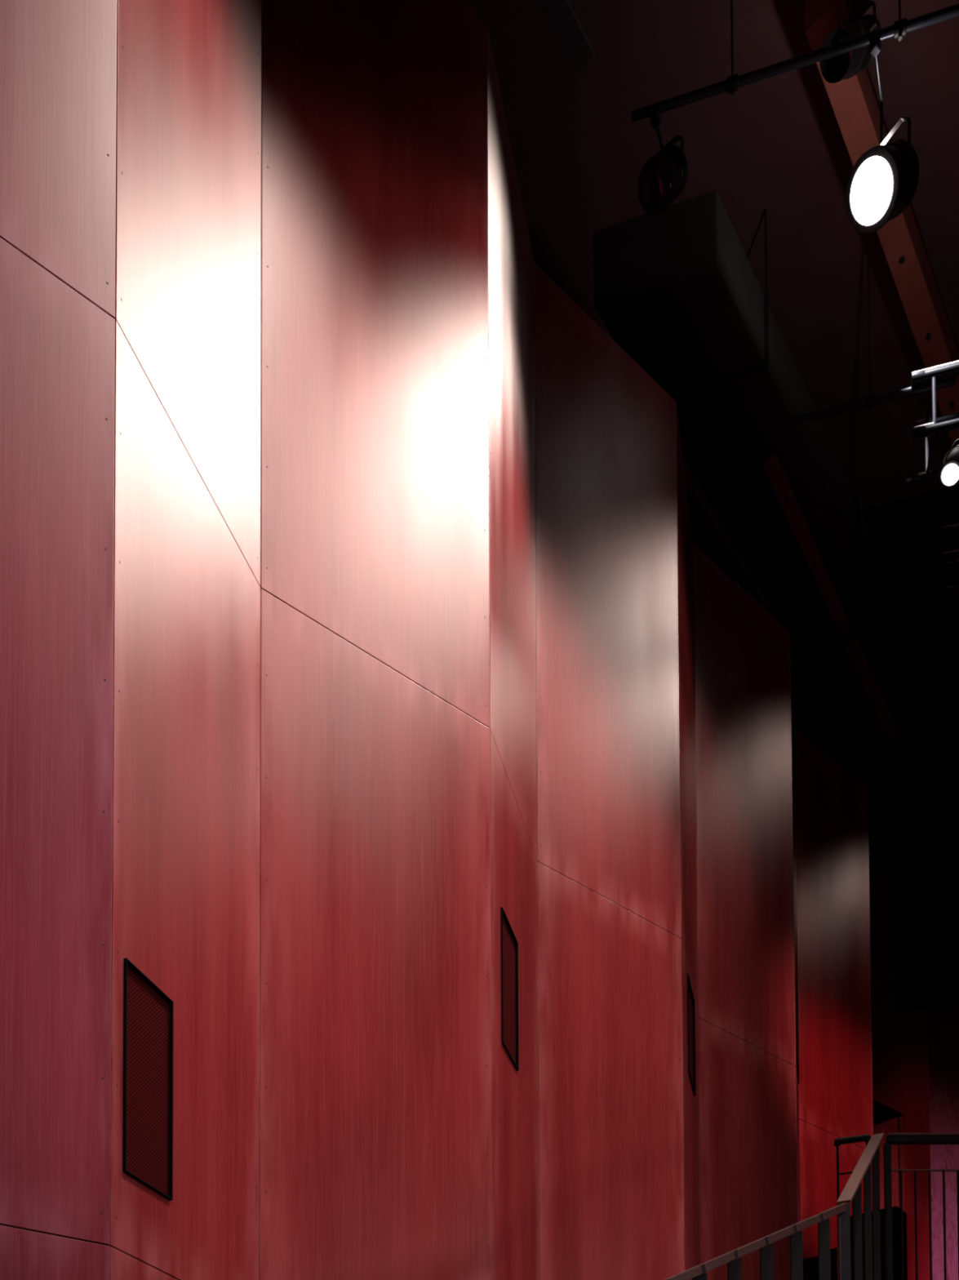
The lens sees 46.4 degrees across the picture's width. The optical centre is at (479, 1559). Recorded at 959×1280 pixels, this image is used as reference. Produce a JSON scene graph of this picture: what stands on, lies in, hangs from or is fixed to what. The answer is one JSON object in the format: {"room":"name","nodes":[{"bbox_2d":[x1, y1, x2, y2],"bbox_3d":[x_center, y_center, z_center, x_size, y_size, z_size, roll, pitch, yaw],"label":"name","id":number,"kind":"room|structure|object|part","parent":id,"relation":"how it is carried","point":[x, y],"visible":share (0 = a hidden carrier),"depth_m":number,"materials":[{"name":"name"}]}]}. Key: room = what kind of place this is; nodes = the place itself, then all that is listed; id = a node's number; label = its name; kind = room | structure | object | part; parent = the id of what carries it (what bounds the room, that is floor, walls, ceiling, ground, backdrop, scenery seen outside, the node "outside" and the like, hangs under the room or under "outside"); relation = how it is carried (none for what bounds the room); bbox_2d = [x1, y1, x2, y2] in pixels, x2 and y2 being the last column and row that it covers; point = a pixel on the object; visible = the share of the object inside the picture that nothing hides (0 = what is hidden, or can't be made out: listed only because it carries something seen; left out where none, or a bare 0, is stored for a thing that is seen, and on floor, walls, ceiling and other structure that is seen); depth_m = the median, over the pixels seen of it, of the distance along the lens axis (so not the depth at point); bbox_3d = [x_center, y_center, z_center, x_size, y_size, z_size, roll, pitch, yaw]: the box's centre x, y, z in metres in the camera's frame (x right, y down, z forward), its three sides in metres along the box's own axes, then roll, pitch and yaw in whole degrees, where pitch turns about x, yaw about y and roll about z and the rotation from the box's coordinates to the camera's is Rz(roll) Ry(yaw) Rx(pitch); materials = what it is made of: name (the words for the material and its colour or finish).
{"room":"theater auditorium","nodes":[
{"label":"theater auditorium","id":0,"kind":"room"},
{"bbox_2d":[0,0,930,1279],"bbox_3d":[1.785,-3.562,9.328,0.712,10.850,16.342,-1,-2,36],"label":"wall","id":1,"kind":"structure","parent":0,"point":[360,606],"depth_m":5.96,"materials":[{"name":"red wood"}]},
{"bbox_3d":[-2.332,0.246,3.520,2.348,2.926,0.014,1,-2,-38],"label":"wall panel","id":2,"kind":"part","parent":1,"relation":"part of","materials":[{"name":"red wood"}]},
{"bbox_3d":[-2.346,-3.053,3.616,2.348,3.662,0.014,1,-2,-38],"label":"wall panel","id":3,"kind":"part","parent":1,"relation":"part of","materials":[{"name":"red wood"}]},
{"bbox_3d":[-2.361,-7.010,3.732,2.348,4.244,0.014,1,-2,-38],"label":"wall panel","id":4,"kind":"part","parent":1,"relation":"part of","materials":[{"name":"red wood"}]},
{"bbox_3d":[-1.244,0.280,4.838,0.014,2.926,1.219,-1,-2,16],"label":"wall panel","id":5,"kind":"part","parent":1,"relation":"part of","materials":[{"name":"red wood"}]},
{"bbox_2d":[122,958,173,1199],"bbox_3d":[-1.348,-1.933,4.550,0.026,0.844,0.341,-1,-2,16],"label":"air vent","id":6,"kind":"object","parent":1,"relation":"in","point":[148,1011],"visible":1,"depth_m":4.56,"materials":[{"name":"black metal"}]},
{"bbox_3d":[-1.258,-3.018,4.934,0.350,3.662,1.176,0,-2,0],"label":"wall panel","id":7,"kind":"part","parent":1,"relation":"part of","materials":[{"name":"red wood"}]},
{"bbox_3d":[-1.273,-6.976,5.049,0.014,4.244,1.219,-1,-2,16],"label":"wall panel","id":8,"kind":"part","parent":1,"relation":"part of","materials":[{"name":"red wood"}]},
{"bbox_3d":[-0.526,-6.948,6.099,1.466,4.244,0.014,1,-2,-38],"label":"wall panel","id":9,"kind":"part","parent":1,"relation":"part of","materials":[{"name":"red wood"}]},
{"bbox_3d":[-0.510,-2.991,5.984,1.466,3.662,0.014,1,-2,-38],"label":"wall panel","id":10,"kind":"part","parent":1,"relation":"part of","materials":[{"name":"red wood"}]},
{"bbox_2d":[500,906,519,1071],"bbox_3d":[0.180,-3.473,6.849,0.026,0.814,0.385,-1,-2,16],"label":"air vent","id":11,"kind":"object","parent":1,"relation":"in","point":[509,944],"visible":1,"depth_m":6.89,"materials":[{"name":"black metal"}]},
{"bbox_3d":[0.215,-6.921,7.143,0.014,4.244,1.220,-1,-2,16],"label":"wall panel","id":12,"kind":"part","parent":1,"relation":"part of","materials":[{"name":"red wood"}]},
{"bbox_3d":[0.231,-2.963,7.028,0.014,3.662,1.220,-1,-2,16],"label":"wall panel","id":13,"kind":"part","parent":1,"relation":"part of","materials":[{"name":"red wood"}]},
{"bbox_3d":[0.960,-6.893,8.196,1.468,4.244,0.014,1,-2,-39],"label":"wall panel","id":14,"kind":"part","parent":1,"relation":"part of","materials":[{"name":"red wood"}]},
{"bbox_3d":[0.976,-2.936,8.080,1.468,3.662,0.014,1,-2,-39],"label":"wall panel","id":15,"kind":"part","parent":1,"relation":"part of","materials":[{"name":"red wood"}]},
{"bbox_3d":[1.714,-6.865,9.242,0.014,4.244,1.229,-1,-2,17],"label":"wall panel","id":16,"kind":"part","parent":1,"relation":"part of","materials":[{"name":"red wood"}]},
{"bbox_3d":[1.729,-2.908,9.127,0.014,3.662,1.229,-1,-2,17],"label":"wall panel","id":17,"kind":"part","parent":1,"relation":"part of","materials":[{"name":"red wood"}]},
{"bbox_2d":[687,973,695,1096],"bbox_3d":[1.726,-4.272,9.153,0.026,0.794,0.463,-1,-2,17],"label":"air vent","id":18,"kind":"object","parent":1,"relation":"in","point":[691,1001],"visible":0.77,"depth_m":9.25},
{"bbox_3d":[2.451,-6.838,10.297,1.438,4.244,0.014,1,-2,-40],"label":"wall panel","id":19,"kind":"part","parent":1,"relation":"part of","materials":[{"name":"red wood"}]},
{"bbox_3d":[2.467,-2.880,10.182,1.438,3.662,0.014,1,-2,-40],"label":"wall panel","id":20,"kind":"part","parent":1,"relation":"part of","materials":[{"name":"red wood"}]},
{"bbox_3d":[3.191,-6.810,11.347,0.014,4.244,1.235,-1,-2,17],"label":"wall panel","id":21,"kind":"part","parent":1,"relation":"part of","materials":[{"name":"red wood"}]},
{"bbox_2d":[795,977,799,1083],"bbox_3d":[3.199,-5.321,11.290,0.026,0.864,0.466,-1,-2,17],"label":"air vent","id":22,"kind":"object","parent":1,"relation":"in","point":[797,992],"visible":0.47,"depth_m":11.08,"materials":[{"name":"black metal"}]},
{"bbox_3d":[3.207,-2.853,11.231,0.014,3.662,1.235,-1,-2,17],"label":"wall panel","id":23,"kind":"part","parent":1,"relation":"part of","materials":[{"name":"red wood"}]},
{"bbox_3d":[3.935,-6.782,12.404,1.113,4.244,0.931,0,-2,0],"label":"wall panel","id":24,"kind":"part","parent":1,"relation":"part of","materials":[{"name":"red wood"}]},
{"bbox_3d":[3.950,-2.825,12.289,1.439,3.662,0.014,1,-2,-40],"label":"wall panel","id":25,"kind":"part","parent":1,"relation":"part of","materials":[{"name":"red wood"}]},
{"bbox_3d":[4.686,-6.755,13.456,0.014,4.244,1.245,-1,-2,18],"label":"wall panel","id":26,"kind":"part","parent":1,"relation":"part of","materials":[{"name":"red wood"}]},
{"bbox_2d":[872,1100,905,1212],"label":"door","id":27,"kind":"structure","parent":1,"relation":"in","point":[884,1122],"depth_m":14.63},
{"bbox_3d":[5.444,-6.727,14.516,1.118,4.244,0.935,0,-2,0],"label":"wall panel","id":28,"kind":"part","parent":1,"relation":"part of","materials":[{"name":"red wood"}]},
{"bbox_3d":[5.770,-2.763,14.660,0.635,3.662,0.014,1,-2,-40],"label":"wall panel","id":29,"kind":"part","parent":1,"relation":"part of","materials":[{"name":"red wood"}]},
{"bbox_2d":[890,576,958,1010],"bbox_3d":[7.412,-9.190,13.252,4.775,4.915,0.500,0,-2,6],"label":"wall","id":30,"kind":"structure","parent":1,"relation":"attached to","point":[925,757],"depth_m":13.24,"materials":[{"name":"black"}]},
{"bbox_2d":[539,0,595,73],"bbox_3d":[0.587,-11.075,7.976,0.160,0.200,0.643,-2,-2,38],"label":"ceiling beam","id":31,"kind":"structure","parent":0,"point":[569,19],"depth_m":8.05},
{"bbox_2d":[465,0,958,875],"bbox_3d":[3.953,-11.848,9.349,24.000,0.200,26.000,0,-2,0],"label":"ceiling","id":32,"kind":"structure","parent":0,"point":[776,144],"depth_m":9.48,"materials":[{"name":"black"}]},
{"bbox_2d":[593,190,935,808],"bbox_3d":[4.768,-10.774,13.200,0.941,1.710,11.352,-2,-2,38],"label":"ventilation duct","id":33,"kind":"object","parent":32,"relation":"hanging from","point":[677,290],"visible":0.81,"depth_m":10.07,"materials":[{"name":"black metal"}]},
{"bbox_2d":[764,453,898,751],"bbox_3d":[4.057,-9.912,12.173,0.125,0.068,4.923,-1,-2,35],"label":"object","id":34,"kind":"object","parent":33,"relation":"attached to","point":[775,470],"visible":0.85,"depth_m":11.44,"materials":[{"name":"metal"}]},
{"bbox_2d":[631,0,958,122],"bbox_3d":[3.506,-11.020,7.384,5.000,1.568,0.075,-1,-2,14],"label":"pipe","id":35,"kind":"object","parent":32,"relation":"hanging from","point":[900,28],"visible":1,"depth_m":7.70,"materials":[{"name":"black metal"}]},
{"bbox_2d":[637,106,688,216],"bbox_3d":[1.330,-10.007,8.102,0.412,0.498,0.343,1,-2,-25],"label":"spotlight","id":36,"kind":"object","parent":35,"relation":"hanging from","point":[663,178],"visible":1,"depth_m":8.01,"materials":[{"name":"black paint"}]},
{"bbox_3d":[1.289,-10.208,8.024,0.024,0.023,0.194,-1,-2,25],"label":"arm","id":37,"kind":"part","parent":36,"relation":"part of","materials":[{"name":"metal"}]},
{"bbox_3d":[1.444,-9.985,8.007,0.052,0.039,0.040,-2,-2,41],"label":"knob","id":38,"kind":"part","parent":36,"relation":"part of","materials":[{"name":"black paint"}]},
{"bbox_3d":[1.761,-11.047,7.829,0.015,1.474,0.015,0,-2,-22],"label":"hanger rod","id":39,"kind":"part","parent":35,"relation":"part of","materials":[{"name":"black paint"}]},
{"bbox_2d":[845,35,919,233],"bbox_3d":[2.823,-9.804,7.835,0.517,0.901,0.499,0,-2,-18],"label":"spotlight","id":40,"kind":"object","parent":35,"relation":"hanging from","point":[882,183],"visible":1,"depth_m":7.74,"materials":[{"name":"black paint"}]},
{"bbox_3d":[2.748,-10.223,7.714,0.024,0.023,0.318,-1,-2,27],"label":"arm","id":41,"kind":"part","parent":40,"relation":"part of","materials":[{"name":"metal"}]},
{"bbox_3d":[2.821,-10.064,7.852,0.022,0.309,0.021,0,-2,0],"label":"drop rod","id":42,"kind":"part","parent":40,"relation":"part of","materials":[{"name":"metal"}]},
{"bbox_3d":[2.934,-9.618,7.664,0.040,0.039,0.072,1,-2,-33],"label":"knob","id":43,"kind":"part","parent":40,"relation":"part of","materials":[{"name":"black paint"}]},
{"bbox_3d":[2.827,-11.059,7.558,0.015,1.474,0.015,0,-2,-22],"label":"hanger rod","id":44,"kind":"part","parent":35,"relation":"part of","materials":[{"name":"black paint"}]},
{"bbox_2d":[819,0,881,83],"bbox_3d":[2.695,-11.192,8.091,0.326,1.190,0.581,-2,-2,42],"label":"spotlight","id":45,"kind":"object","parent":32,"relation":"hanging from","point":[837,68],"visible":0.73,"depth_m":8.05,"materials":[{"name":"black paint"}]},
{"bbox_3d":[2.737,-11.468,8.148,0.022,0.565,0.021,0,-2,0],"label":"drop rod","id":46,"kind":"part","parent":45,"relation":"part of","materials":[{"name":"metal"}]},
{"bbox_3d":[2.827,-10.991,8.027,0.040,0.039,0.048,1,-2,-40],"label":"knob","id":47,"kind":"part","parent":45,"relation":"part of","materials":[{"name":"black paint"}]},
{"bbox_2d":[787,233,956,426],"bbox_3d":[3.287,-10.703,9.454,1.340,2.078,0.087,-1,-2,14],"label":"pipe","id":48,"kind":"object","parent":32,"relation":"hanging from","point":[869,402],"visible":0.97,"depth_m":9.43,"materials":[{"name":"black metal"}]},
{"bbox_3d":[3.286,-10.757,9.456,0.015,1.970,0.015,0,-2,-22],"label":"hanger rod","id":49,"kind":"part","parent":48,"relation":"part of","materials":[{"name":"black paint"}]},
{"bbox_2d":[862,484,958,585],"bbox_3d":[4.959,-11.411,12.501,2.817,0.500,0.550,-1,-2,17],"label":"cross beam","id":50,"kind":"structure","parent":32,"relation":"attached to","point":[907,531],"depth_m":12.33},
{"bbox_2d":[804,0,958,444],"bbox_3d":[4.480,-11.104,10.629,0.210,0.318,6.614,-2,-2,38],"label":"ceiling beam","id":51,"kind":"structure","parent":50,"relation":"attached to","point":[853,101],"depth_m":9.37,"materials":[{"name":"wood"}]},
{"bbox_2d":[905,360,958,489],"bbox_3d":[5.099,-10.521,9.146,3.020,2.474,0.505,-1,-2,14],"label":"lighting truss","id":52,"kind":"object","parent":32,"relation":"hanging from","point":[920,429],"visible":1,"depth_m":9.26,"materials":[{"name":"metal"}]},
{"bbox_2d":[939,438,958,487],"bbox_3d":[3.953,-9.111,9.268,0.280,0.381,0.279,0,-2,0],"label":"spotlight","id":53,"kind":"object","parent":52,"relation":"hanging from","point":[949,472],"visible":1,"depth_m":9.24,"materials":[{"name":"black paint"}]},
{"bbox_2d":[934,523,958,599],"bbox_3d":[5.729,-10.618,10.589,2.620,2.202,0.475,-1,-2,14],"label":"lighting truss","id":54,"kind":"object","parent":32,"relation":"hanging from","point":[950,559],"visible":1,"depth_m":10.98,"materials":[{"name":"metal"}]},
{"bbox_2d":[928,1006,958,1279],"bbox_3d":[10.664,-3.394,16.292,8.507,10.850,0.100,0,-2,-2],"label":"wall","id":55,"kind":"structure","parent":0,"point":[943,1023],"depth_m":16.16,"materials":[{"name":"red wood"}]},
{"bbox_3d":[4.217,-1.975,9.071,2.500,0.160,1.180,0,-2,0],"label":"floor","id":56,"kind":"structure","parent":0,"visible":0},
{"bbox_2d":[664,1133,884,1279],"bbox_3d":[1.919,-1.522,6.823,0.412,3.576,4.277,-2,-2,38],"label":"stair railing","id":57,"kind":"object","parent":56,"relation":"on","point":[852,1190],"visible":1,"depth_m":7.03,"materials":[{"name":"brown metal"}]},
{"bbox_3d":[1.066,-1.474,5.842,0.321,0.176,0.050,1,-2,-44],"label":"handrail","id":58,"kind":"part","parent":57,"relation":"part of","materials":[{"name":"brown wood"}]},
{"bbox_3d":[1.172,-0.970,5.929,0.084,1.105,0.012,0,-2,-19],"label":"post","id":59,"kind":"part","parent":57,"relation":"part of","materials":[{"name":"black metal"}]},
{"bbox_3d":[1.291,-1.611,6.066,0.321,0.176,0.050,1,-2,-44],"label":"handrail","id":60,"kind":"part","parent":57,"relation":"part of","materials":[{"name":"brown wood"}]},
{"bbox_3d":[1.409,-1.113,6.164,0.084,1.105,0.012,0,-2,-19],"label":"post","id":61,"kind":"part","parent":57,"relation":"part of","materials":[{"name":"black metal"}]},
{"bbox_3d":[1.516,-1.747,6.289,0.321,0.176,0.050,1,-2,-44],"label":"handrail","id":62,"kind":"part","parent":57,"relation":"part of","materials":[{"name":"brown wood"}]},
{"bbox_3d":[1.645,-1.257,6.399,0.084,1.105,0.012,0,-2,-19],"label":"post","id":63,"kind":"part","parent":57,"relation":"part of","materials":[{"name":"black metal"}]},
{"bbox_3d":[1.741,-1.883,6.512,0.321,0.176,0.050,1,-2,-44],"label":"handrail","id":64,"kind":"part","parent":57,"relation":"part of","materials":[{"name":"brown wood"}]},
{"bbox_3d":[1.882,-1.400,6.634,0.084,1.105,0.012,0,-2,-19],"label":"post","id":65,"kind":"part","parent":57,"relation":"part of","materials":[{"name":"black metal"}]},
{"bbox_3d":[1.966,-2.019,6.736,0.321,0.176,0.050,1,-2,-44],"label":"handrail","id":66,"kind":"part","parent":57,"relation":"part of","materials":[{"name":"brown wood"}]},
{"bbox_3d":[2.119,-1.544,6.869,0.084,1.105,0.012,0,-2,-19],"label":"post","id":67,"kind":"part","parent":57,"relation":"part of","materials":[{"name":"black metal"}]},
{"bbox_3d":[2.191,-2.156,6.959,0.321,0.176,0.050,1,-2,-44],"label":"handrail","id":68,"kind":"part","parent":57,"relation":"part of","materials":[{"name":"brown wood"}]},
{"bbox_3d":[2.299,-1.567,7.048,0.068,1.330,0.060,0,-2,0],"label":"newel post","id":69,"kind":"part","parent":57,"relation":"part of","materials":[{"name":"metal"}]},
{"bbox_3d":[2.561,-1.986,7.571,0.056,1.185,0.012,0,-2,-6],"label":"post","id":70,"kind":"part","parent":57,"relation":"part of","materials":[{"name":"black metal"}]},
{"bbox_3d":[2.782,-2.277,8.014,0.056,1.185,0.012,0,-2,-6],"label":"post","id":71,"kind":"part","parent":57,"relation":"part of","materials":[{"name":"black metal"}]},
{"bbox_3d":[2.988,-2.547,8.428,0.056,1.185,0.012,0,-2,-6],"label":"post","id":72,"kind":"part","parent":57,"relation":"part of","materials":[{"name":"black metal"}]},
{"bbox_2d":[834,1133,871,1269],"bbox_3d":[3.153,-3.007,9.440,0.302,1.136,0.060,-1,-2,24],"label":"railing","id":73,"kind":"object","parent":56,"relation":"on","point":[866,1138],"visible":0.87,"depth_m":9.45,"materials":[{"name":"black metal"}]},
{"bbox_3d":[3.041,-2.985,9.491,0.022,1.080,0.021,0,-2,0],"label":"post","id":74,"kind":"part","parent":73,"relation":"part of","materials":[{"name":"black metal"}]},
{"bbox_3d":[3.148,-3.263,9.449,0.239,0.023,0.016,-1,-2,25],"label":"rail","id":75,"kind":"part","parent":73,"relation":"part of","materials":[{"name":"black metal"}]},
{"bbox_3d":[3.151,-3.538,9.455,0.302,0.074,0.060,-1,-2,24],"label":"rail","id":76,"kind":"part","parent":73,"relation":"part of","materials":[{"name":"black metal"}]},
{"bbox_2d":[803,1205,907,1279],"bbox_3d":[3.349,-1.950,9.979,1.048,2.350,0.373,0,-2,-15],"label":"parapet","id":77,"kind":"object","parent":56,"relation":"attached to","point":[811,1265],"visible":0.25,"depth_m":9.92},
{"bbox_2d":[883,1133,958,1279],"bbox_3d":[4.228,-2.614,8.610,2.223,1.310,0.076,0,-2,-1],"label":"landing railing","id":78,"kind":"object","parent":56,"relation":"on","point":[891,1138],"visible":1,"depth_m":8.59,"materials":[{"name":"brown metal"}]},
{"bbox_3d":[3.139,-2.575,8.598,0.045,1.240,0.045,0,-2,0],"label":"post","id":79,"kind":"part","parent":78,"relation":"part of","materials":[{"name":"black metal"}]},
{"bbox_3d":[4.237,-3.231,8.632,2.200,0.050,0.060,0,-2,-1],"label":"rail","id":80,"kind":"part","parent":78,"relation":"part of","materials":[{"name":"black metal"}]},
{"bbox_3d":[4.238,-2.994,8.625,2.200,0.012,0.020,0,-2,-1],"label":"rail","id":81,"kind":"part","parent":78,"relation":"part of","materials":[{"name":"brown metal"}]}
]}

